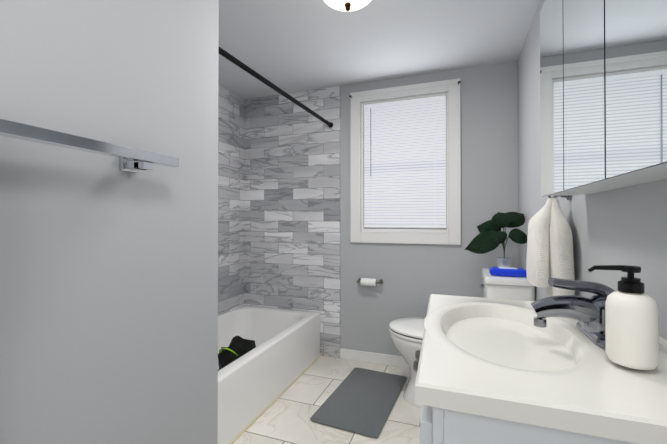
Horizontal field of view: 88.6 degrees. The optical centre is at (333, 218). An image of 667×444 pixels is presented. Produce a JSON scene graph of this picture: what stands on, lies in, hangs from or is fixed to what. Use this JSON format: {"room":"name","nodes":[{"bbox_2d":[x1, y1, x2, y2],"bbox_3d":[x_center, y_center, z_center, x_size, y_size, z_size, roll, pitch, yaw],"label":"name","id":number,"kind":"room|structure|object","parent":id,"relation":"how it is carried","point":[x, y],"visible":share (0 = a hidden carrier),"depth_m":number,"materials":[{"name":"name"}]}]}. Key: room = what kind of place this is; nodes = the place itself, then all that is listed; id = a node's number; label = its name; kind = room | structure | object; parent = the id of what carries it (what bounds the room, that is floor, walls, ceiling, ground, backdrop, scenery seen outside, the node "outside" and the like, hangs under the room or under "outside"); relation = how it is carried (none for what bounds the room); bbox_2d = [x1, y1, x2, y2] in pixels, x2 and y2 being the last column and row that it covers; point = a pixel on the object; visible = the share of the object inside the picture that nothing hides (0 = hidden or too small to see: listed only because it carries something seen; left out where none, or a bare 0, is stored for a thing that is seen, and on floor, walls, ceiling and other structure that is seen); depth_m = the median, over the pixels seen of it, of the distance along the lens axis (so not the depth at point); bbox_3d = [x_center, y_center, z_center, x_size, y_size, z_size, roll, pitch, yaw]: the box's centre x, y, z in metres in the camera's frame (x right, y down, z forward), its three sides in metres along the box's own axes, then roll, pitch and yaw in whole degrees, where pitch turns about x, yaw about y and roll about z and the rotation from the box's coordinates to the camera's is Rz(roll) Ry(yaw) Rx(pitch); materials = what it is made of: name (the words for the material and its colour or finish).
{"room":"bathroom","nodes":[
{"label":"bathroom","id":0,"kind":"room"},
{"bbox_2d":[0,0,218,443],"bbox_3d":[-1.231,0.013,0.607,1.130,2.116,1.700,0,0,20],"label":"wall","id":1,"kind":"structure","parent":0,"point":[108,301],"depth_m":0.83,"materials":[{"name":"grey paint"}]},
{"bbox_2d":[0,118,178,172],"bbox_3d":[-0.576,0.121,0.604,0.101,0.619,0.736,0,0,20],"label":"towel rail","id":2,"kind":"object","parent":1,"relation":"attached to","point":[133,160],"visible":1,"depth_m":0.72,"materials":[{"name":"silver metal"}]},
{"bbox_2d":[218,84,244,314],"bbox_3d":[-1.080,0.024,2.265,0.120,2.116,1.520,0,0,20],"label":"wall tile","id":3,"kind":"structure","parent":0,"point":[231,200],"depth_m":2.78,"materials":[{"name":"tile"}]},
{"bbox_2d":[233,356,421,443],"bbox_3d":[-0.276,1.125,1.221,2.700,0.100,3.520,0,0,20],"label":"floor","id":4,"kind":"structure","parent":0,"point":[287,414],"depth_m":1.85,"materials":[{"name":"tile"}]},
{"bbox_2d":[218,305,320,443],"bbox_3d":[-0.687,0.910,2.112,0.714,0.348,1.504,0,0,20],"label":"bathtub","id":5,"kind":"object","parent":4,"relation":"on","point":[269,369],"visible":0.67,"depth_m":2.10,"materials":[{"name":"white ceramic"}]},
{"bbox_2d":[218,336,255,370],"bbox_3d":[-0.623,0.884,2.221,0.301,0.244,0.255,0,0,20],"label":"bag","id":6,"kind":"object","parent":5,"relation":"in","point":[238,347],"visible":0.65,"depth_m":2.16,"materials":[{"name":"black fabric"}]},
{"bbox_2d":[310,367,406,437],"bbox_3d":[0.185,1.074,2.064,0.380,0.011,0.710,0,0,24],"label":"rug","id":7,"kind":"object","parent":4,"relation":"on","point":[361,401],"visible":0.96,"depth_m":1.98,"materials":[{"name":"grey fabric"}]},
{"bbox_2d":[389,268,534,408],"bbox_3d":[0.716,0.695,2.023,0.776,0.771,0.415,0,0,20],"label":"toilet","id":8,"kind":"object","parent":4,"relation":"on","point":[406,335],"visible":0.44,"depth_m":1.95,"materials":[{"name":"white ceramic"}]},
{"bbox_2d":[464,212,526,266],"bbox_3d":[0.959,0.135,2.011,0.355,0.346,0.124,0,0,20],"label":"plant","id":9,"kind":"object","parent":8,"relation":"on","point":[490,236],"visible":0.94,"depth_m":2.00,"materials":[{"name":"green plant"}]},
{"bbox_2d":[489,267,526,276],"bbox_3d":[0.938,0.286,1.838,0.184,0.040,0.110,0,0,20],"label":"pack","id":10,"kind":"object","parent":8,"relation":"on","point":[508,271],"visible":0.96,"depth_m":1.80,"materials":[{"name":"blue plastic"}]},
{"bbox_2d":[413,277,666,443],"bbox_3d":[0.409,0.598,0.729,0.468,0.948,0.638,0,0,20],"label":"bathroom vanity","id":11,"kind":"object","parent":4,"relation":"on","point":[546,370],"visible":0.9,"depth_m":0.52,"materials":[{"name":"white ceramic"}]},
{"bbox_2d":[530,277,614,347],"bbox_3d":[0.494,0.180,0.701,0.158,0.114,0.160,0,0,20],"label":"faucet","id":12,"kind":"object","parent":11,"relation":"on","point":[589,332],"depth_m":0.68,"materials":[{"name":"silver metal"}]},
{"bbox_2d":[588,265,658,369],"bbox_3d":[0.468,0.156,0.557,0.092,0.160,0.065,0,0,20],"label":"soap dispenser","id":13,"kind":"object","parent":11,"relation":"on","point":[631,325],"visible":0.98,"depth_m":0.53,"materials":[{"name":"white ceramic"}]},
{"bbox_2d":[218,0,539,98],"bbox_3d":[-0.276,-1.091,1.236,2.700,0.100,3.520,0,0,20],"label":"ceiling","id":14,"kind":"structure","parent":0,"point":[289,46],"depth_m":1.98,"materials":[{"name":"white paint"}]},
{"bbox_2d":[324,0,370,11],"bbox_3d":[0.064,-0.983,1.526,0.256,0.112,0.256,0,0,20],"label":"ceiling light","id":15,"kind":"object","parent":14,"relation":"attached to","point":[346,5],"visible":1,"depth_m":1.54,"materials":[{"name":"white glass"}]},
{"bbox_2d":[340,61,517,355],"bbox_3d":[0.247,0.026,2.666,2.500,2.116,0.140,0,0,20],"label":"wall","id":16,"kind":"structure","parent":0,"point":[413,277],"depth_m":2.39,"materials":[{"name":"grey paint"}]},
{"bbox_2d":[245,86,339,357],"bbox_3d":[-0.356,0.027,2.807,0.870,2.116,0.008,0,0,20],"label":"wall tile","id":17,"kind":"structure","parent":16,"relation":"attached to","point":[292,205],"depth_m":2.79,"materials":[{"name":"tile"}]},
{"bbox_2d":[218,47,332,127],"bbox_3d":[-0.307,-0.736,1.985,0.102,0.044,1.509,0,0,20],"label":"curtain rod","id":18,"kind":"object","parent":17,"relation":"attached to","point":[236,61],"visible":0.58,"depth_m":1.85,"materials":[{"name":"black metal"}]},
{"bbox_2d":[356,278,383,285],"bbox_3d":[0.265,0.472,2.537,0.198,0.055,0.082,0,0,20],"label":"paper holder","id":19,"kind":"object","parent":16,"relation":"attached to","point":[367,282],"visible":1,"depth_m":2.51,"materials":[{"name":"white paper"}]},
{"bbox_2d":[340,348,408,367],"bbox_3d":[0.629,1.044,2.438,1.228,0.078,0.014,0,0,20],"label":"baseboard","id":20,"kind":"structure","parent":16,"relation":"attached to","point":[376,358],"depth_m":2.55,"materials":[{"name":"white wood"}]},
{"bbox_2d":[350,78,460,244],"bbox_3d":[0.523,-0.389,2.541,0.790,1.145,0.132,0,0,20],"label":"window","id":21,"kind":"structure","parent":16,"relation":"in","point":[450,234],"depth_m":2.47,"materials":[{"name":"white wood"}]},
{"bbox_2d":[364,95,445,227],"bbox_3d":[0.515,-0.400,2.521,0.596,0.934,0.039,0,0,20],"label":"window blind","id":22,"kind":"object","parent":21,"relation":"attached to","point":[404,163],"visible":0.96,"depth_m":2.52,"materials":[{"name":"white plastic"}]},
{"bbox_2d":[349,81,460,97],"bbox_3d":[0.495,-0.926,2.467,0.794,0.014,0.031,0,0,20],"label":"rod","id":23,"kind":"object","parent":21,"relation":"attached to","point":[458,82],"visible":0.98,"depth_m":2.44,"materials":[{"name":"white metal"}]},
{"bbox_2d":[517,0,666,339],"bbox_3d":[0.716,0.013,0.708,0.120,2.116,3.220,0,0,20],"label":"wall","id":24,"kind":"structure","parent":0,"point":[627,225],"depth_m":0.97,"materials":[{"name":"grey paint"}]},
{"bbox_2d":[526,195,574,296],"bbox_3d":[0.774,0.126,1.223,0.121,0.458,0.229,0,0,20],"label":"towel","id":25,"kind":"object","parent":24,"relation":"attached to","point":[549,245],"visible":0.83,"depth_m":1.18,"materials":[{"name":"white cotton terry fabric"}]},
{"bbox_2d":[540,0,666,196],"bbox_3d":[0.591,-0.369,0.720,0.120,0.596,0.770,0,0,20],"label":"upper cabinet","id":26,"kind":"object","parent":24,"relation":"attached to","point":[603,95],"visible":1,"depth_m":0.64,"materials":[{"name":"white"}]}
]}

